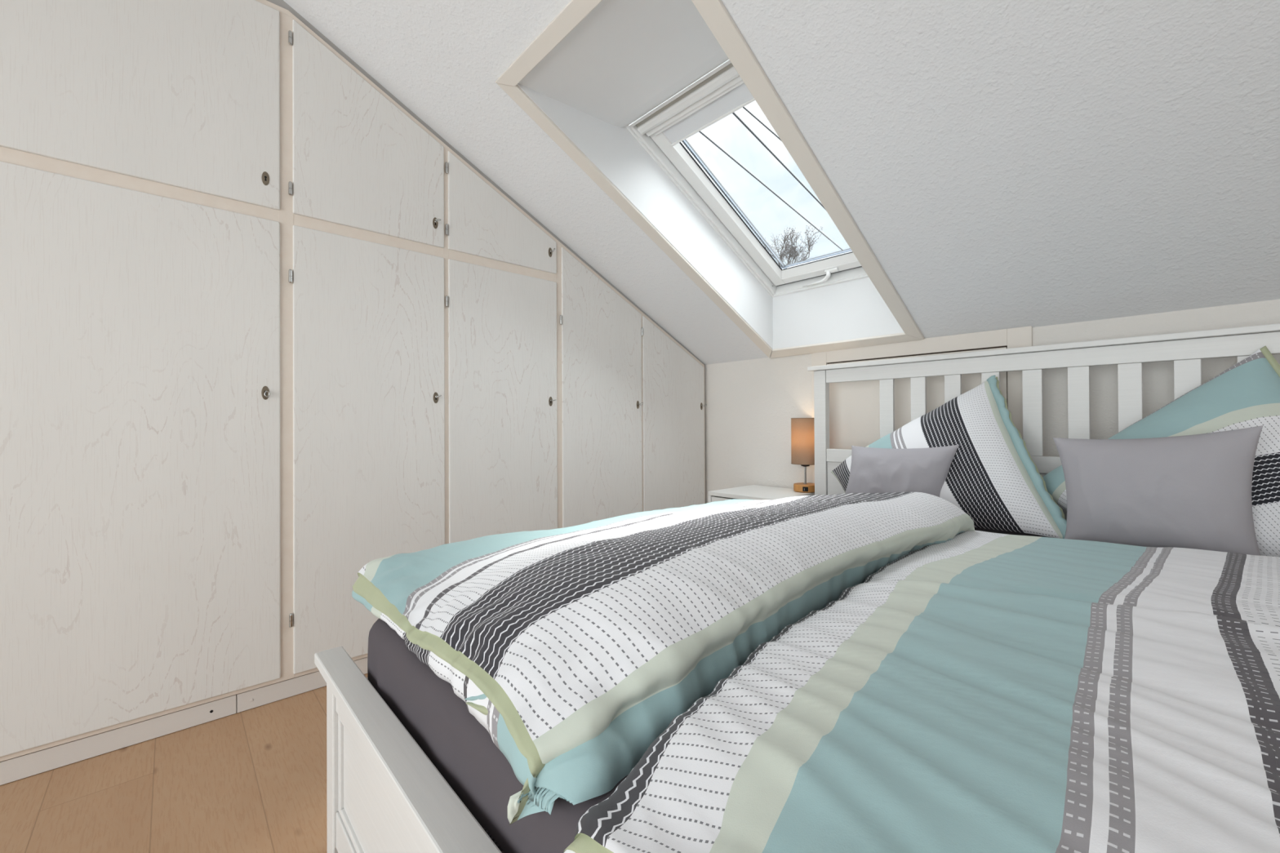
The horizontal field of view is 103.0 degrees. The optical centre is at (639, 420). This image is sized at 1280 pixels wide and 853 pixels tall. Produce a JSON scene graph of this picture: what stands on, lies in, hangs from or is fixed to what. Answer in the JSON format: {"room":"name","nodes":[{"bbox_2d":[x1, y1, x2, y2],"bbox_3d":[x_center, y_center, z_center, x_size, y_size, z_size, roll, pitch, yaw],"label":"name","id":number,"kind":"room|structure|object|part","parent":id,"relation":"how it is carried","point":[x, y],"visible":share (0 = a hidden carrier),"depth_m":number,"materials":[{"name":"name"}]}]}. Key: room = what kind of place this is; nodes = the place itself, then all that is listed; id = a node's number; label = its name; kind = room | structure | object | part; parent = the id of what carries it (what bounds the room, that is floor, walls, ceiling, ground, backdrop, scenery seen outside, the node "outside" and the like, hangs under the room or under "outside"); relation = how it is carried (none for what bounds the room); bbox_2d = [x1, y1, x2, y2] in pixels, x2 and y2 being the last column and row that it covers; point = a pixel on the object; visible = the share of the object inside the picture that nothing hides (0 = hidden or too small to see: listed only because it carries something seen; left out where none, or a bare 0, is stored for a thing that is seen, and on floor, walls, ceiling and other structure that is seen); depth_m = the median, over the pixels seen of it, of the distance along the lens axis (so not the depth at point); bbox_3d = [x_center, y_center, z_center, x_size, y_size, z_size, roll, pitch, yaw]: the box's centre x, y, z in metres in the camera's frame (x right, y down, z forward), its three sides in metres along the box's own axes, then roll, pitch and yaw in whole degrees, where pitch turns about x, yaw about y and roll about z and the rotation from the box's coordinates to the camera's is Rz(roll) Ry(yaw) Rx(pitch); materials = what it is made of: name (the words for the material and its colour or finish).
{"room":"bedroom","nodes":[
{"label":"bedroom","id":0,"kind":"room"},
{"bbox_2d":[0,673,367,852],"bbox_3d":[-0.304,0.960,0.221,5.090,0.080,4.650,0,0,-43],"label":"floor","id":1,"kind":"structure","parent":0,"point":[252,780],"depth_m":1.27,"materials":[{"name":"brown wood"}]},
{"bbox_2d":[0,0,706,785],"bbox_3d":[-1.032,-0.272,2.244,3.419,2.410,0.663,0,0,-43],"label":"wardrobe","id":2,"kind":"object","parent":1,"relation":"on","point":[268,336],"visible":0.93,"depth_m":1.63,"materials":[{"name":"white wood"}]},
{"bbox_3d":[-1.458,-1.036,1.472,0.686,0.666,0.018,0,0,-43],"label":"door","id":3,"kind":"part","parent":2,"relation":"part of","materials":[{"name":"white wood"}]},
{"bbox_3d":[-1.453,0.096,1.466,0.686,1.517,0.018,0,0,-43],"label":"door","id":4,"kind":"part","parent":2,"relation":"part of","materials":[{"name":"white wood"}]},
{"bbox_3d":[-1.224,-0.092,1.665,0.021,0.045,0.004,0,0,-43],"label":"lock plate","id":5,"kind":"part","parent":2,"relation":"part of","materials":[{"name":"silver metal"}]},
{"bbox_3d":[-1.227,-0.795,1.669,0.021,0.045,0.004,0,0,-43],"label":"lock plate","id":6,"kind":"part","parent":2,"relation":"part of","materials":[{"name":"silver metal"}]},
{"bbox_3d":[-0.990,-1.032,1.902,0.513,0.659,0.018,0,0,-43],"label":"door","id":7,"kind":"part","parent":2,"relation":"part of","materials":[{"name":"white wood"}]},
{"bbox_3d":[-0.985,0.096,1.896,0.513,1.517,0.018,0,0,-43],"label":"door","id":8,"kind":"part","parent":2,"relation":"part of","materials":[{"name":"white wood"}]},
{"bbox_3d":[-0.820,-0.794,2.042,0.021,0.045,0.004,0,0,-43],"label":"lock plate","id":9,"kind":"part","parent":2,"relation":"part of","materials":[{"name":"silver metal"}]},
{"bbox_3d":[-0.817,-0.093,2.039,0.021,0.045,0.004,0,0,-43],"label":"lock plate","id":10,"kind":"part","parent":2,"relation":"part of","materials":[{"name":"silver metal"}]},
{"bbox_3d":[-0.596,-0.904,2.263,0.521,0.402,0.018,0,0,-43],"label":"door","id":11,"kind":"part","parent":2,"relation":"part of","materials":[{"name":"white wood"}]},
{"bbox_3d":[-0.591,0.095,2.259,0.521,1.517,0.018,0,0,-43],"label":"door","id":12,"kind":"part","parent":2,"relation":"part of","materials":[{"name":"white wood"}]},
{"bbox_3d":[-0.424,-0.797,2.407,0.021,0.045,0.004,0,0,-43],"label":"lock plate","id":13,"kind":"part","parent":2,"relation":"part of","materials":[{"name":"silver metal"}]},
{"bbox_3d":[-0.421,-0.092,2.403,0.021,0.045,0.004,0,0,-43],"label":"lock plate","id":14,"kind":"part","parent":2,"relation":"part of","materials":[{"name":"silver metal"}]},
{"bbox_3d":[-0.186,0.008,2.632,0.520,1.692,0.018,0,0,-43],"label":"door","id":15,"kind":"part","parent":2,"relation":"part of","materials":[{"name":"white wood"}]},
{"bbox_3d":[0.205,0.136,2.990,0.516,1.435,0.018,0,0,-43],"label":"door","id":16,"kind":"part","parent":2,"relation":"part of","materials":[{"name":"white wood"}]},
{"bbox_2d":[707,484,814,502],"bbox_3d":[0.639,0.645,2.630,0.402,0.563,0.405,0,0,-43],"label":"nightstand","id":17,"kind":"object","parent":1,"relation":"on","point":[752,491],"visible":0.17,"depth_m":2.59,"materials":[{"name":"white paint"}]},
{"bbox_3d":[0.508,0.607,2.773,0.402,0.442,0.018,0,0,-43],"label":"panel","id":18,"kind":"part","parent":17,"relation":"part of","materials":[{"name":"white paint"}]},
{"bbox_3d":[0.499,0.491,2.502,0.018,0.202,0.363,0,0,-43],"label":"drawer","id":19,"kind":"part","parent":17,"relation":"part of","materials":[{"name":"white paint"}]},
{"bbox_2d":[791,417,814,493],"bbox_3d":[0.848,0.174,2.616,0.140,0.378,0.140,0,0,-43],"label":"table lamp","id":20,"kind":"object","parent":17,"relation":"on","point":[802,431],"visible":0.77,"depth_m":2.56,"materials":[{"name":"beige fabric"}]},
{"bbox_3d":[0.848,0.103,2.616,0.137,0.236,0.137,0,0,-43],"label":"lamp shade","id":21,"kind":"part","parent":20,"relation":"part of","materials":[{"name":"white fabric"}]},
{"bbox_2d":[314,323,1279,852],"bbox_3d":[0.742,0.324,1.094,2.127,1.190,1.942,0,0,-43],"label":"bed","id":22,"kind":"object","parent":1,"relation":"on","point":[384,794],"visible":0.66,"depth_m":1.47,"materials":[{"name":"white wood"}]},
{"bbox_3d":[-0.611,0.721,1.038,0.038,0.409,0.055,0,0,-43],"label":"footboard post","id":23,"kind":"part","parent":22,"relation":"part of","materials":[{"name":"white wood"}]},
{"bbox_3d":[-0.016,0.669,0.394,0.012,0.174,1.665,0,0,-43],"label":"footboard panel","id":24,"kind":"part","parent":22,"relation":"part of","materials":[{"name":"white wood"}]},
{"bbox_3d":[-0.019,0.674,0.391,0.023,0.329,1.699,0,0,-43],"label":"footboard frame","id":25,"kind":"part","parent":22,"relation":"part of","materials":[{"name":"white wood"}]},
{"bbox_2d":[367,527,1058,852],"bbox_3d":[0.742,0.544,1.092,2.005,0.314,1.744,0,0,-43],"label":"mattress","id":26,"kind":"object","parent":22,"relation":"on","point":[464,752],"visible":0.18,"depth_m":0.70,"materials":[{"name":"grey"}]},
{"bbox_2d":[351,492,974,825],"bbox_3d":[0.158,0.314,1.293,1.472,0.216,0.883,0,0,-43],"label":"duvet","id":27,"kind":"object","parent":26,"relation":"on","point":[575,648],"visible":0.89,"depth_m":0.77,"materials":[{"name":"fabric"}]},
{"bbox_2d":[844,444,959,497],"bbox_3d":[0.958,0.230,1.925,0.119,0.293,0.430,0,0,-37],"label":"cushion","id":28,"kind":"object","parent":26,"relation":"on","point":[873,470],"visible":0.67,"depth_m":1.87,"materials":[{"name":"grey fabric"}]},
{"bbox_2d":[564,530,1279,852],"bbox_3d":[0.768,0.330,0.646,1.565,0.179,1.058,0,0,-43],"label":"duvet","id":29,"kind":"object","parent":26,"relation":"on","point":[978,691],"visible":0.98,"depth_m":0.46,"materials":[{"name":"fabric"}]},
{"bbox_2d":[831,374,1066,538],"bbox_3d":[1.103,0.108,1.944,0.306,0.557,0.902,0,0,-43],"label":"pillow","id":30,"kind":"object","parent":26,"relation":"on","point":[993,477],"visible":0.52,"depth_m":1.75,"materials":[{"name":"fabric"}]},
{"bbox_2d":[1053,425,1263,555],"bbox_3d":[1.363,0.190,1.371,0.132,0.355,0.405,0,0,-43],"label":"cushion","id":31,"kind":"object","parent":26,"relation":"on","point":[1188,491],"visible":0.9,"depth_m":1.31,"materials":[{"name":"grey fabric"}]},
{"bbox_2d":[1042,346,1279,556],"bbox_3d":[1.546,0.088,1.416,0.786,0.598,0.308,-1,0,40],"label":"pillow","id":32,"kind":"object","parent":26,"relation":"on","point":[1246,394],"visible":0.26,"depth_m":1.39,"materials":[{"name":"fabric"}]},
{"bbox_3d":[0.883,0.341,2.467,0.040,1.168,0.059,0,0,-43],"label":"headboard post","id":33,"kind":"part","parent":22,"relation":"part of","materials":[{"name":"white wood"}]},
{"bbox_3d":[1.498,0.158,1.791,0.024,0.061,1.769,0,0,-43],"label":"rail","id":34,"kind":"part","parent":22,"relation":"part of","materials":[{"name":"white wood"}]},
{"bbox_3d":[1.502,0.429,1.792,0.014,0.480,1.769,0,0,-43],"label":"headboard panel","id":35,"kind":"part","parent":22,"relation":"part of","materials":[{"name":"white wood"}]},
{"bbox_3d":[1.496,-0.219,1.793,0.024,0.062,1.769,0,0,-43],"label":"rail","id":36,"kind":"part","parent":22,"relation":"part of","materials":[{"name":"white wood"}]},
{"bbox_2d":[283,0,1279,364],"bbox_3d":[-0.314,-0.918,0.230,5.090,1.108,4.650,0,0,-43],"label":"ceiling","id":37,"kind":"structure","parent":0,"point":[1004,164],"depth_m":1.46,"materials":[{"name":"white paint"}]},
{"bbox_2d":[494,0,924,358],"bbox_3d":[0.416,-0.845,2.026,1.737,0.987,0.837,0,0,-43],"label":"window","id":38,"kind":"structure","parent":37,"relation":"attached to","point":[633,80],"depth_m":1.97,"materials":[{"name":"white wood"}]},
{"bbox_2d":[635,62,738,134],"bbox_3d":[0.210,-1.196,1.839,0.076,0.039,0.651,0,0,-43],"label":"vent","id":39,"kind":"object","parent":38,"relation":"attached to","point":[724,76],"depth_m":1.87,"materials":[{"name":"white plastic"}]},
{"bbox_3d":[0.582,-1.007,2.180,0.879,0.432,0.489,0,0,-43],"label":"pane","id":40,"kind":"part","parent":38,"relation":"part of","materials":[{"name":"clear glass"}]},
{"bbox_3d":[0.588,-0.973,2.185,1.105,0.601,0.675,0,0,-43],"label":"frame","id":41,"kind":"part","parent":38,"relation":"part of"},
{"bbox_3d":[0.592,-0.986,2.189,0.989,0.515,0.633,0,0,-43],"label":"sash","id":42,"kind":"part","parent":38,"relation":"part of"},
{"bbox_3d":[0.878,-0.706,2.539,0.024,0.047,0.151,0,0,-43],"label":"lever","id":43,"kind":"part","parent":38,"relation":"part of","materials":[{"name":"white plastic"}]},
{"bbox_3d":[0.933,-0.732,2.484,0.021,0.019,0.067,0,0,-43],"label":"handle","id":44,"kind":"part","parent":38,"relation":"part of","materials":[{"name":"white plastic"}]},
{"bbox_2d":[705,298,1279,503],"bbox_3d":[1.602,0.259,1.981,0.100,1.320,4.650,0,0,-43],"label":"wall","id":45,"kind":"structure","parent":0,"point":[751,405],"depth_m":2.70,"materials":[{"name":"white paint"}]},
{"bbox_2d":[811,325,1032,483],"bbox_3d":[1.214,0.279,2.316,0.015,1.288,0.923,0,0,-43],"label":"door","id":46,"kind":"structure","parent":45,"relation":"in","point":[854,406],"depth_m":2.34,"materials":[{"name":"beige wood"}]},
{"label":"outside","id":47,"kind":"structure","parent":0,"visible":0},
{"bbox_2d":[760,224,822,266],"bbox_3d":[3.919,-0.532,13.023,0.874,8.996,1.843,0,0,-31],"label":"bare tree","id":48,"kind":"object","parent":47,"point":[792,254],"visible":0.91,"depth_m":13.02,"materials":[{"name":"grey plant"}]},
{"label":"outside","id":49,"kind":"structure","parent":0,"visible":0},
{"bbox_2d":[732,111,825,208],"bbox_3d":[6.007,-4.048,12.946,0.027,0.027,21.694,0,0,37],"label":"overhead cable","id":50,"kind":"object","parent":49,"point":[734,113],"visible":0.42,"depth_m":7.76,"materials":[{"name":"black plastic"}]},
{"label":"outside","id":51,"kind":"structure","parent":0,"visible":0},
{"bbox_2d":[698,130,842,250],"bbox_3d":[9.321,-4.040,17.700,0.023,0.023,37.284,-1,0,39],"label":"overhead cable","id":52,"kind":"object","parent":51,"point":[700,131],"visible":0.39,"depth_m":8.66,"materials":[{"name":"black plastic"}]},
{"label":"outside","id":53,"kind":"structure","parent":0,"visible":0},
{"bbox_2d":[742,106,781,140],"bbox_3d":[3.173,-4.056,8.597,0.019,0.019,7.570,-1,0,42],"label":"overhead cable","id":54,"kind":"object","parent":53,"point":[744,107],"visible":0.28,"depth_m":6.92,"materials":[{"name":"black plastic"}]}
]}

